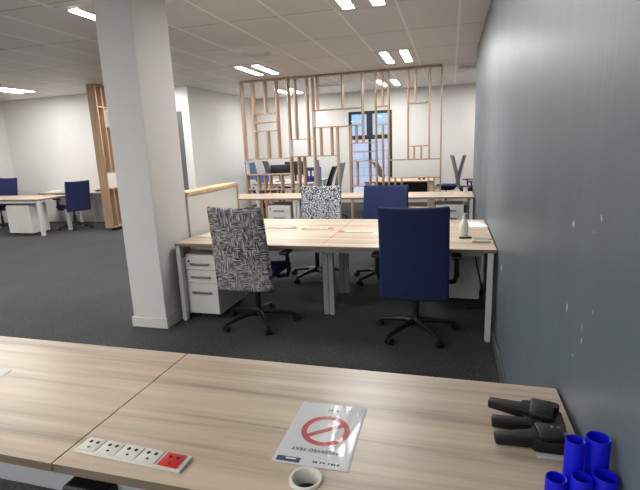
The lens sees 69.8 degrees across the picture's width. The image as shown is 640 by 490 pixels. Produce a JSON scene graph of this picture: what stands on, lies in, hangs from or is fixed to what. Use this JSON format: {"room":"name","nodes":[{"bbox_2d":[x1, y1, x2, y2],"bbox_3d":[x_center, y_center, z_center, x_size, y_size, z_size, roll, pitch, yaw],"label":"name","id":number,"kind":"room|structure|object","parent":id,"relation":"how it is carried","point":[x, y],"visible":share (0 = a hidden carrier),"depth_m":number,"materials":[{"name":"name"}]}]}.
{"room":"open-plan office","nodes":[
{"label":"open-plan office","id":0,"kind":"room"},
{"bbox_2d":[0,101,14,219],"bbox_3d":[-9.205,-0.666,5.267,0.200,2.865,12.850,1,13,16],"label":"wall","id":1,"kind":"structure","parent":0,"point":[6,167],"depth_m":10.90,"materials":[{"name":"white paint"}]},
{"bbox_2d":[1,85,200,217],"bbox_3d":[-5.042,-1.964,10.517,4.930,2.865,0.200,1,13,16],"label":"wall","id":2,"kind":"structure","parent":0,"point":[50,139],"depth_m":10.62,"materials":[{"name":"white paint"}]},
{"bbox_2d":[49,217,104,221],"bbox_3d":[-5.546,-0.601,10.854,3.830,0.100,0.018,1,13,16],"label":"baseboard","id":3,"kind":"structure","parent":2,"relation":"attached to","point":[86,219],"depth_m":10.90,"materials":[{"name":"paint"}]},
{"bbox_2d":[177,111,188,189],"bbox_3d":[-3.277,-1.681,10.072,0.920,2.360,0.212,1,13,16],"label":"door","id":4,"kind":"structure","parent":2,"relation":"in","point":[179,114],"depth_m":9.79,"materials":[{"name":"metal"}]},
{"bbox_2d":[93,0,190,318],"bbox_3d":[-1.509,-0.715,4.062,0.337,2.865,0.500,1,13,16],"label":"column","id":5,"kind":"structure","parent":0,"point":[133,35],"depth_m":3.88,"materials":[{"name":"paint"}]},
{"bbox_2d":[132,309,191,328],"bbox_3d":[-1.456,0.642,4.348,0.365,0.090,0.514,1,13,16],"label":"baseboard","id":6,"kind":"structure","parent":5,"relation":"attached to","point":[167,323],"depth_m":4.12,"materials":[{"name":"paint"}]},
{"bbox_2d":[185,186,237,251],"bbox_3d":[-1.155,-0.028,4.939,0.142,1.125,1.045,1,13,16],"label":"partition","id":7,"kind":"structure","parent":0,"point":[196,204],"depth_m":4.62,"materials":[{"name":"paint"}]},
{"bbox_2d":[185,183,237,195],"bbox_3d":[-1.174,-0.594,4.829,0.173,0.030,1.068,1,13,16],"label":"trim","id":8,"kind":"structure","parent":7,"relation":"attached to","point":[222,185],"depth_m":4.74,"materials":[{"name":"brown wood"}]},
{"bbox_2d":[236,185,239,207],"bbox_3d":[-1.011,-0.141,5.441,0.173,1.125,0.023,1,13,16],"label":"trim","id":9,"kind":"structure","parent":7,"relation":"attached to","point":[237,190],"depth_m":5.32,"materials":[{"name":"brown wood"}]},
{"bbox_2d":[192,86,257,207],"bbox_3d":[-2.316,-2.275,11.453,0.200,2.865,3.150,1,13,16],"label":"wall","id":10,"kind":"structure","parent":0,"point":[218,119],"depth_m":10.99,"materials":[{"name":"white paint"}]},
{"bbox_2d":[0,0,490,100],"bbox_3d":[-2.197,-2.346,4.670,13.950,0.120,16.200,1,13,16],"label":"ceiling","id":11,"kind":"structure","parent":0,"point":[53,52],"depth_m":5.90,"materials":[{"name":"tile"}]},
{"bbox_2d":[0,86,42,93],"bbox_3d":[-6.174,-3.061,9.048,0.580,0.014,1.160,1,13,16],"label":"recessed light","id":12,"kind":"object","parent":11,"relation":"in","point":[2,89],"visible":1,"depth_m":9.18,"materials":[{"name":"white plastic"}]},
{"bbox_2d":[52,2,177,31],"bbox_3d":[-2.018,-2.284,4.666,0.580,0.014,1.160,1,13,16],"label":"recessed light","id":13,"kind":"object","parent":11,"relation":"in","point":[85,11],"visible":0.3,"depth_m":4.29,"materials":[{"name":"glowing white plastic diffuser"},{"name":"white metal"}]},
{"bbox_2d":[70,9,94,19],"bbox_3d":[-2.162,-2.283,4.707,0.110,0.004,0.940,1,13,16],"label":"diffuser","id":14,"kind":"object","parent":13,"relation":"attached to","point":[81,12],"depth_m":4.37,"materials":[{"name":"white plastic"}]},
{"bbox_2d":[228,44,281,56],"bbox_3d":[-0.894,-2.680,6.384,0.580,0.050,0.580,1,13,16],"label":"ceiling vent","id":15,"kind":"object","parent":11,"relation":"in","point":[258,50],"visible":1,"depth_m":6.28,"materials":[{"name":"metal"}]},
{"bbox_2d":[228,63,284,75],"bbox_3d":[-1.075,-3.034,7.973,0.580,0.014,1.160,1,13,16],"label":"recessed light","id":16,"kind":"object","parent":11,"relation":"in","point":[259,69],"visible":1,"depth_m":7.88,"materials":[{"name":"white"}]},
{"bbox_2d":[235,67,261,74],"bbox_3d":[-1.219,-3.034,8.014,0.110,0.004,0.940,1,13,16],"label":"diffuser","id":17,"kind":"object","parent":16,"relation":"attached to","point":[245,69],"depth_m":7.95,"materials":[{"name":"white plastic"}]},
{"bbox_2d":[253,65,277,73],"bbox_3d":[-0.930,-3.028,7.933,0.110,0.004,0.940,1,13,16],"label":"diffuser","id":18,"kind":"object","parent":16,"relation":"attached to","point":[260,67],"depth_m":7.87,"materials":[{"name":"white plastic"}]},
{"bbox_2d":[269,88,304,93],"bbox_3d":[-0.747,-3.727,11.128,0.580,0.014,1.160,1,13,16],"label":"recessed light","id":19,"kind":"object","parent":11,"relation":"in","point":[282,90],"visible":0.59,"depth_m":11.04,"materials":[{"name":"white plastic"}]},
{"bbox_2d":[314,82,344,86],"bbox_3d":[0.199,-3.578,10.254,0.600,0.011,0.550,1,13,16],"label":"ceiling vent","id":20,"kind":"object","parent":11,"relation":"in","point":[335,83],"visible":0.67,"depth_m":10.19,"materials":[{"name":"grey metal"}]},
{"bbox_2d":[327,0,394,11],"bbox_3d":[0.306,-2.247,4.064,0.580,0.014,1.160,1,13,16],"label":"recessed light","id":21,"kind":"object","parent":11,"relation":"in","point":[339,5],"visible":1,"depth_m":4.45,"materials":[{"name":"white"}]},
{"bbox_2d":[337,0,353,8],"bbox_3d":[0.162,-2.247,4.106,0.110,0.004,0.940,1,13,16],"label":"diffuser","id":22,"kind":"object","parent":21,"relation":"attached to","point":[343,4],"depth_m":4.41,"materials":[{"name":"white plastic"}]},
{"bbox_2d":[371,0,384,4],"bbox_3d":[0.451,-2.241,4.025,0.110,0.004,0.940,1,13,16],"label":"diffuser","id":23,"kind":"object","parent":21,"relation":"attached to","point":[373,2],"depth_m":4.39,"materials":[{"name":"white plastic"}]},
{"bbox_2d":[372,78,403,86],"bbox_3d":[1.539,-3.637,10.284,0.580,0.014,1.160,1,13,16],"label":"recessed light","id":24,"kind":"object","parent":11,"relation":"in","point":[396,81],"visible":0.78,"depth_m":10.22,"materials":[{"name":"white plastic"}]},
{"bbox_2d":[373,48,417,63],"bbox_3d":[1.217,-2.972,7.259,0.580,0.014,1.160,1,13,16],"label":"recessed light","id":25,"kind":"object","parent":11,"relation":"in","point":[399,55],"visible":1,"depth_m":7.17,"materials":[{"name":"white plastic"}]},
{"bbox_2d":[380,53,393,62],"bbox_3d":[1.073,-2.971,7.300,0.110,0.004,0.940,1,13,16],"label":"diffuser","id":26,"kind":"object","parent":25,"relation":"attached to","point":[386,57],"depth_m":7.23,"materials":[{"name":"white plastic"}]},
{"bbox_2d":[400,51,411,61],"bbox_3d":[1.361,-2.966,7.219,0.110,0.004,0.940,1,13,16],"label":"diffuser","id":27,"kind":"object","parent":25,"relation":"attached to","point":[406,56],"depth_m":7.19,"materials":[{"name":"white plastic"}]},
{"bbox_2d":[456,63,476,68],"bbox_3d":[2.812,-3.284,8.405,0.620,0.011,0.500,1,13,16],"label":"ceiling vent","id":28,"kind":"object","parent":11,"relation":"in","point":[473,65],"visible":0.56,"depth_m":8.40,"materials":[{"name":"grey metal"}]},
{"bbox_2d":[0,202,499,489],"bbox_3d":[-2.080,0.560,5.297,13.950,0.100,16.200,1,13,16],"label":"floor","id":29,"kind":"structure","parent":0,"point":[65,285],"depth_m":4.27,"materials":[{"name":"grey carpet"}]},
{"bbox_2d":[0,178,18,229],"bbox_3d":[-7.070,-0.899,10.121,0.681,1.109,0.721,1,12,13],"label":"office chair","id":30,"kind":"object","parent":29,"relation":"on","point":[8,186],"visible":0.51,"depth_m":10.29,"materials":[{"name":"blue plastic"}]},
{"bbox_2d":[5,203,49,234],"bbox_3d":[-5.989,-0.533,9.409,0.620,0.610,0.420,1,13,16],"label":"pedestal","id":31,"kind":"object","parent":29,"relation":"on","point":[22,217],"visible":0.94,"depth_m":9.22,"materials":[{"name":"white metal"}]},
{"bbox_2d":[0,195,72,235],"bbox_3d":[-6.347,-0.630,9.628,2.050,0.735,0.800,1,13,16],"label":"desk","id":32,"kind":"object","parent":29,"relation":"on","point":[36,199],"visible":0.8,"depth_m":9.16,"materials":[{"name":"brown wood"}]},
{"bbox_2d":[38,191,100,221],"bbox_3d":[-5.360,-0.846,10.447,2.000,0.735,0.500,1,13,16],"label":"desk","id":33,"kind":"object","parent":29,"relation":"on","point":[92,193],"visible":0.34,"depth_m":10.56,"materials":[{"name":"brown wood"}]},
{"bbox_2d":[46,190,63,192],"bbox_3d":[-6.098,-1.234,10.566,0.320,0.029,0.263,0,12,10],"label":"paper stack","id":34,"kind":"object","parent":33,"relation":"on","point":[53,191],"visible":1,"depth_m":10.48,"materials":[{"name":"white paper"}]},
{"bbox_2d":[52,180,93,230],"bbox_3d":[-5.246,-0.852,9.755,0.741,1.029,0.694,7,15,36],"label":"office chair","id":35,"kind":"object","parent":29,"relation":"on","point":[77,193],"visible":0.95,"depth_m":9.54,"materials":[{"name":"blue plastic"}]},
{"bbox_2d":[86,84,122,229],"bbox_3d":[-4.187,-1.794,9.578,0.190,2.859,1.120,1,13,16],"label":"wooden screen","id":36,"kind":"object","parent":29,"relation":"on","point":[102,144],"visible":0.48,"depth_m":9.12,"materials":[{"name":"pale oak"},{"name":"white laminate"}]},
{"bbox_2d":[184,249,246,316],"bbox_3d":[-1.000,0.331,4.471,0.320,0.610,0.620,1,13,16],"label":"pedestal","id":37,"kind":"object","parent":29,"relation":"on","point":[204,296],"visible":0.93,"depth_m":4.20,"materials":[{"name":"white metal"}]},
{"bbox_2d":[207,206,297,335],"bbox_3d":[-0.573,0.165,4.013,0.691,1.094,0.740,1,13,16],"label":"office chair","id":38,"kind":"object","parent":29,"relation":"on","point":[242,261],"visible":0.96,"depth_m":3.71,"materials":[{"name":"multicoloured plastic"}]},
{"bbox_2d":[244,162,275,207],"bbox_3d":[-1.435,-1.448,11.359,0.710,1.220,0.685,-12,15,-37],"label":"office chair","id":39,"kind":"object","parent":29,"relation":"on","point":[253,170],"visible":0.31,"depth_m":11.06,"materials":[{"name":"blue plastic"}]},
{"bbox_2d":[262,161,290,204],"bbox_3d":[-1.123,-1.622,12.111,0.705,1.219,0.684,-8,13,-24],"label":"office chair","id":40,"kind":"object","parent":29,"relation":"on","point":[266,165],"visible":0.31,"depth_m":11.90,"materials":[{"name":"blue fabric"}]},
{"bbox_2d":[268,201,300,218],"bbox_3d":[-0.589,-0.399,7.783,0.400,0.610,0.570,1,13,16],"label":"pedestal","id":41,"kind":"object","parent":29,"relation":"on","point":[279,210],"visible":0.49,"depth_m":7.50,"materials":[{"name":"white metal"}]},
{"bbox_2d":[0,336,574,489],"bbox_3d":[-0.632,0.864,1.613,2.740,0.742,0.675,1,13,16],"label":"desk","id":42,"kind":"object","parent":29,"relation":"on","point":[232,416],"visible":0.91,"depth_m":1.37,"materials":[{"name":"brown wood"}]},
{"bbox_2d":[0,370,10,376],"bbox_3d":[-1.310,0.513,1.634,0.210,0.002,0.297,0,12,9],"label":"paper sheet","id":43,"kind":"object","parent":42,"relation":"on","point":[2,372],"visible":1,"depth_m":1.74,"materials":[{"name":"white paper"}]},
{"bbox_2d":[74,437,192,472],"bbox_3d":[-0.506,0.562,1.236,0.338,0.011,0.062,2,13,18],"label":"panel","id":44,"kind":"object","parent":42,"relation":"on","point":[108,449],"visible":1,"depth_m":1.22,"materials":[{"name":"beige plastic"}]},
{"bbox_2d":[77,437,106,451],"bbox_3d":[-0.633,0.554,1.275,0.060,0.003,0.052,1,13,16],"label":"socket","id":45,"kind":"object","parent":44,"relation":"attached to","point":[92,444],"depth_m":1.27,"materials":[{"name":"beige plastic"}]},
{"bbox_2d":[96,441,125,455],"bbox_3d":[-0.572,0.556,1.256,0.060,0.003,0.052,1,13,16],"label":"socket","id":46,"kind":"object","parent":44,"relation":"attached to","point":[105,448],"depth_m":1.25,"materials":[{"name":"beige plastic"}]},
{"bbox_2d":[115,444,144,459],"bbox_3d":[-0.511,0.558,1.237,0.060,0.003,0.052,1,13,16],"label":"socket","id":47,"kind":"object","parent":44,"relation":"attached to","point":[124,451],"depth_m":1.23,"materials":[{"name":"beige plastic"}]},
{"bbox_2d":[135,448,164,463],"bbox_3d":[-0.450,0.559,1.217,0.060,0.003,0.052,1,13,16],"label":"socket","id":48,"kind":"object","parent":44,"relation":"attached to","point":[143,455],"depth_m":1.21,"materials":[{"name":"beige plastic"}]},
{"bbox_2d":[157,452,187,468],"bbox_3d":[-0.385,0.561,1.197,0.062,0.003,0.052,1,13,16],"label":"socket","id":49,"kind":"object","parent":44,"relation":"attached to","point":[166,460],"depth_m":1.19,"materials":[{"name":"red plastic"}]},
{"bbox_2d":[271,401,366,471],"bbox_3d":[0.008,0.527,1.301,0.204,0.011,0.294,1,13,15],"label":"sign","id":50,"kind":"object","parent":42,"relation":"on","point":[320,435],"visible":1,"depth_m":1.28,"materials":[{"name":"grey paper"}]},
{"bbox_2d":[488,397,566,460],"bbox_3d":[0.571,0.492,1.265,0.193,0.050,0.226,1,13,16],"label":"clamp","id":51,"kind":"object","parent":42,"relation":"on","point":[538,425],"visible":0.94,"depth_m":1.25,"materials":[{"name":"black plastic"}]},
{"bbox_2d":[544,431,618,489],"bbox_3d":[0.558,0.496,0.992,0.135,0.158,0.102,1,13,16],"label":"pen holder","id":52,"kind":"object","parent":42,"relation":"on","point":[586,462],"visible":1,"depth_m":0.98,"materials":[{"name":"blue plastic"}]},
{"bbox_2d":[253,178,327,206],"bbox_3d":[-0.652,-1.174,11.095,1.440,0.735,1.400,1,13,16],"label":"desk","id":53,"kind":"object","parent":29,"relation":"on","point":[286,181],"visible":0.44,"depth_m":10.69,"materials":[{"name":"white laminate"}]},
{"bbox_2d":[256,173,268,181],"bbox_3d":[-1.362,-1.583,10.832,0.300,0.216,0.200,-1,12,4],"label":"ring binder","id":54,"kind":"object","parent":53,"relation":"on","point":[262,176],"visible":0.41,"depth_m":10.74,"materials":[{"name":"blue plastic"}]},
{"bbox_2d":[270,164,288,181],"bbox_3d":[-0.958,-1.724,11.004,0.460,0.400,0.160,1,13,16],"label":"monitor","id":55,"kind":"object","parent":53,"relation":"on","point":[274,169],"visible":0.77,"depth_m":10.95,"materials":[{"name":"black plastic"}]},
{"bbox_2d":[285,161,302,180],"bbox_3d":[-0.593,-1.785,11.078,0.500,0.460,0.160,1,13,16],"label":"monitor","id":56,"kind":"object","parent":53,"relation":"on","point":[295,162],"visible":0.5,"depth_m":11.02,"materials":[{"name":"black plastic"}]},
{"bbox_2d":[307,167,311,181],"bbox_3d":[-0.213,-1.648,10.702,0.075,0.318,0.281,1,13,16],"label":"ring binder","id":57,"kind":"object","parent":53,"relation":"on","point":[309,168],"visible":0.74,"depth_m":10.57,"materials":[{"name":"blue plastic"}]},
{"bbox_2d":[311,167,314,181],"bbox_3d":[-0.126,-1.646,10.678,0.075,0.318,0.281,1,13,16],"label":"ring binder","id":58,"kind":"object","parent":53,"relation":"on","point":[312,168],"visible":0.46,"depth_m":10.55,"materials":[{"name":"blue plastic"}]},
{"bbox_2d":[292,185,340,283],"bbox_3d":[-0.036,-0.140,5.411,0.692,1.059,0.708,1,13,14],"label":"office chair","id":59,"kind":"object","parent":29,"relation":"on","point":[317,202],"visible":0.44,"depth_m":5.58,"materials":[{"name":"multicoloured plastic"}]},
{"bbox_2d":[326,166,336,185],"bbox_3d":[-0.010,-1.230,10.395,0.822,1.089,0.657,1,13,16],"label":"office chair","id":60,"kind":"object","parent":29,"relation":"on","point":[333,169],"visible":0.2,"depth_m":10.14,"materials":[{"name":"black fabric"}]},
{"bbox_2d":[317,160,347,218],"bbox_3d":[0.246,-1.174,9.704,0.682,1.249,0.670,-1,12,7],"label":"office chair","id":61,"kind":"object","parent":29,"relation":"on","point":[318,165],"visible":0.12,"depth_m":9.76,"materials":[{"name":"blue fabric"}]},
{"bbox_2d":[174,219,496,341],"bbox_3d":[0.198,0.223,4.453,2.698,0.735,1.378,1,13,16],"label":"desk","id":62,"kind":"object","parent":29,"relation":"on","point":[328,242],"visible":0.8,"depth_m":4.14,"materials":[{"name":"brown wood"}]},
{"bbox_2d":[199,233,210,236],"bbox_3d":[-1.041,-0.106,4.455,0.160,0.002,0.260,5,14,30],"label":"paper sheet","id":63,"kind":"object","parent":62,"relation":"on","point":[206,234],"visible":0.43,"depth_m":4.39,"materials":[{"name":"white paper"}]},
{"bbox_2d":[265,226,297,228],"bbox_3d":[-0.388,-0.178,4.647,0.338,0.011,0.062,1,13,16],"label":"panel","id":64,"kind":"object","parent":62,"relation":"on","point":[267,226],"visible":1,"depth_m":4.62,"materials":[{"name":"beige plastic"}]},
{"bbox_2d":[302,227,335,229],"bbox_3d":[-0.012,-0.163,4.506,0.338,0.011,0.062,1,13,16],"label":"panel","id":65,"kind":"object","parent":62,"relation":"on","point":[316,228],"visible":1,"depth_m":4.48,"materials":[{"name":"beige plastic"}]},
{"bbox_2d":[336,231,372,232],"bbox_3d":[0.323,-0.123,4.260,0.338,0.011,0.062,1,13,16],"label":"power strip","id":66,"kind":"object","parent":62,"relation":"on","point":[337,231],"visible":1,"depth_m":4.24,"materials":[{"name":"beige plastic"}]},
{"bbox_2d":[459,213,468,236],"bbox_3d":[1.221,-0.174,3.891,0.076,0.196,0.076,-4,12,-7],"label":"spray bottle","id":67,"kind":"object","parent":62,"relation":"on","point":[463,226],"visible":1,"depth_m":3.87,"materials":[{"name":"plastic"}]},
{"bbox_2d":[467,256,482,308],"bbox_3d":[1.421,0.238,4.218,0.157,0.703,0.089,-3,12,-4],"label":"power cable","id":68,"kind":"object","parent":62,"relation":"hanging from","point":[475,256],"visible":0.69,"depth_m":4.24,"materials":[{"name":"black rubber"}]},
{"bbox_2d":[468,221,488,227],"bbox_3d":[1.471,-0.197,4.397,0.233,0.007,0.308,0,12,10],"label":"paper stack","id":69,"kind":"object","parent":62,"relation":"on","point":[477,224],"visible":0.74,"depth_m":4.33,"materials":[{"name":"white paper"}]},
{"bbox_2d":[472,240,490,241],"bbox_3d":[1.281,-0.032,3.635,0.146,0.020,0.020,0,12,10],"label":"marker pen","id":70,"kind":"object","parent":62,"relation":"on","point":[472,240],"visible":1,"depth_m":3.63,"materials":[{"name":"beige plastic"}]},
{"bbox_2d":[474,238,492,239],"bbox_3d":[1.322,-0.048,3.704,0.146,0.020,0.020,2,13,19],"label":"marker pen","id":71,"kind":"object","parent":62,"relation":"on","point":[474,238],"visible":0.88,"depth_m":3.70,"materials":[{"name":"plastic"}]},
{"bbox_2d":[335,162,345,207],"bbox_3d":[0.223,-1.396,11.000,0.763,1.139,0.657,3,13,21],"label":"office chair","id":72,"kind":"object","parent":29,"relation":"on","point":[342,165],"visible":0.25,"depth_m":10.77,"materials":[{"name":"fabric"}]},
{"bbox_2d":[239,64,442,218],"bbox_3d":[0.352,-1.858,9.022,3.947,2.860,0.155,1,13,16],"label":"wooden screen","id":73,"kind":"object","parent":29,"relation":"on","point":[241,85],"visible":0.8,"depth_m":8.97,"materials":[{"name":"brown wood"}]},
{"bbox_2d":[239,191,473,219],"bbox_3d":[0.314,-0.455,7.577,4.188,0.735,0.760,1,13,16],"label":"desk","id":74,"kind":"object","parent":29,"relation":"on","point":[296,197],"visible":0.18,"depth_m":7.32,"materials":[{"name":"brown wood"}]},
{"bbox_2d":[463,187,467,192],"bbox_3d":[2.242,-0.843,7.067,0.076,0.085,0.076,1,13,16],"label":"cup","id":75,"kind":"object","parent":74,"relation":"on","point":[465,189],"visible":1,"depth_m":7.04,"materials":[{"name":"white ceramic"}]},
{"bbox_2d":[372,162,381,176],"bbox_3d":[1.716,-1.526,11.397,0.820,1.109,0.657,-4,12,-10],"label":"office chair","id":76,"kind":"object","parent":29,"relation":"on","point":[379,167],"visible":0.22,"depth_m":11.15,"materials":[{"name":"fabric"}]},
{"bbox_2d":[354,184,408,285],"bbox_3d":[0.701,-0.126,5.208,0.691,1.059,0.699,2,13,18],"label":"office chair","id":77,"kind":"object","parent":29,"relation":"on","point":[375,196],"visible":0.28,"depth_m":5.38,"materials":[{"name":"blue fabric"}]},
{"bbox_2d":[364,177,432,206],"bbox_3d":[1.849,-1.134,10.444,1.470,0.735,1.300,1,13,16],"label":"desk","id":78,"kind":"object","parent":29,"relation":"on","point":[415,185],"visible":0.29,"depth_m":10.45,"materials":[{"name":"brown wood"}]},
{"bbox_2d":[371,206,461,348],"bbox_3d":[0.763,0.192,3.649,0.691,1.089,0.740,1,13,16],"label":"office chair","id":79,"kind":"object","parent":29,"relation":"on","point":[412,257],"visible":0.94,"depth_m":3.34,"materials":[{"name":"blue fabric"}]},
{"bbox_2d":[436,200,463,219],"bbox_3d":[1.990,-0.347,7.059,0.400,0.610,0.570,1,13,16],"label":"pedestal","id":80,"kind":"object","parent":29,"relation":"on","point":[456,206],"visible":0.21,"depth_m":6.76,"materials":[{"name":"white metal"}]},
{"bbox_2d":[435,154,465,203],"bbox_3d":[3.010,-1.496,10.781,0.791,1.209,0.681,3,13,22],"label":"office chair","id":81,"kind":"object","parent":29,"relation":"on","point":[446,186],"visible":0.52,"depth_m":10.58,"materials":[{"name":"blue fabric"}]},
{"bbox_2d":[450,155,472,212],"bbox_3d":[3.250,-1.368,10.095,0.761,1.229,0.697,0,12,10],"label":"office chair","id":82,"kind":"object","parent":29,"relation":"on","point":[470,187],"visible":0.64,"depth_m":9.94,"materials":[{"name":"fabric"}]},
{"bbox_2d":[449,256,479,301],"bbox_3d":[1.387,0.203,4.621,0.390,0.610,0.560,1,13,16],"label":"pedestal","id":83,"kind":"object","parent":29,"relation":"on","point":[466,286],"visible":0.23,"depth_m":4.35,"materials":[{"name":"white metal"}]},
{"bbox_2d":[255,83,475,193],"bbox_3d":[2.378,-2.546,11.836,9.020,2.865,0.200,1,13,16],"label":"wall","id":84,"kind":"structure","parent":0,"point":[458,104],"depth_m":11.77,"materials":[{"name":"white paint"}]},
{"bbox_2d":[264,199,467,202],"bbox_3d":[2.403,-1.172,12.024,8.620,0.100,0.018,1,13,16],"label":"baseboard","id":85,"kind":"structure","parent":84,"relation":"attached to","point":[355,200],"depth_m":12.02,"materials":[{"name":"paint"}]},
{"bbox_2d":[348,110,391,192],"bbox_3d":[1.345,-2.375,12.129,1.140,2.250,0.075,1,13,16],"label":"window","id":86,"kind":"structure","parent":84,"relation":"in","point":[369,114],"depth_m":11.96,"materials":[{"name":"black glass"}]},
{"bbox_2d":[473,0,639,489],"bbox_3d":[2.440,-0.309,1.443,3.200,2.865,11.350,1,13,16],"label":"wall","id":87,"kind":"structure","parent":0,"point":[556,166],"depth_m":1.41,"materials":[{"name":"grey paint"}]},
{"bbox_2d":[480,273,506,383],"bbox_3d":[0.945,1.010,2.168,0.018,0.100,11.350,1,13,16],"label":"baseboard","id":88,"kind":"structure","parent":87,"relation":"attached to","point":[499,364],"depth_m":3.25,"materials":[{"name":"grey paint"}]},
{"label":"outside","id":89,"kind":"structure","parent":0,"visible":0},
{"bbox_2d":[352,113,387,135],"bbox_3d":[4.786,-11.774,27.862,24.000,14.000,6.060,1,13,16],"label":"sky","id":90,"kind":"structure","parent":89,"point":[381,117],"depth_m":26.32,"materials":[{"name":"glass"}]},
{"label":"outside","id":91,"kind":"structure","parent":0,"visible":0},
{"bbox_2d":[353,184,373,192],"bbox_3d":[3.353,-2.349,17.882,24.000,0.100,11.600,1,13,16],"label":"ground","id":92,"kind":"structure","parent":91,"point":[356,189],"depth_m":16.16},
{"bbox_2d":[352,139,387,184],"bbox_3d":[2.333,-3.281,17.881,18.000,1.800,0.250,1,13,16],"label":"wall","id":93,"kind":"structure","parent":92,"relation":"on","point":[363,166],"depth_m":17.87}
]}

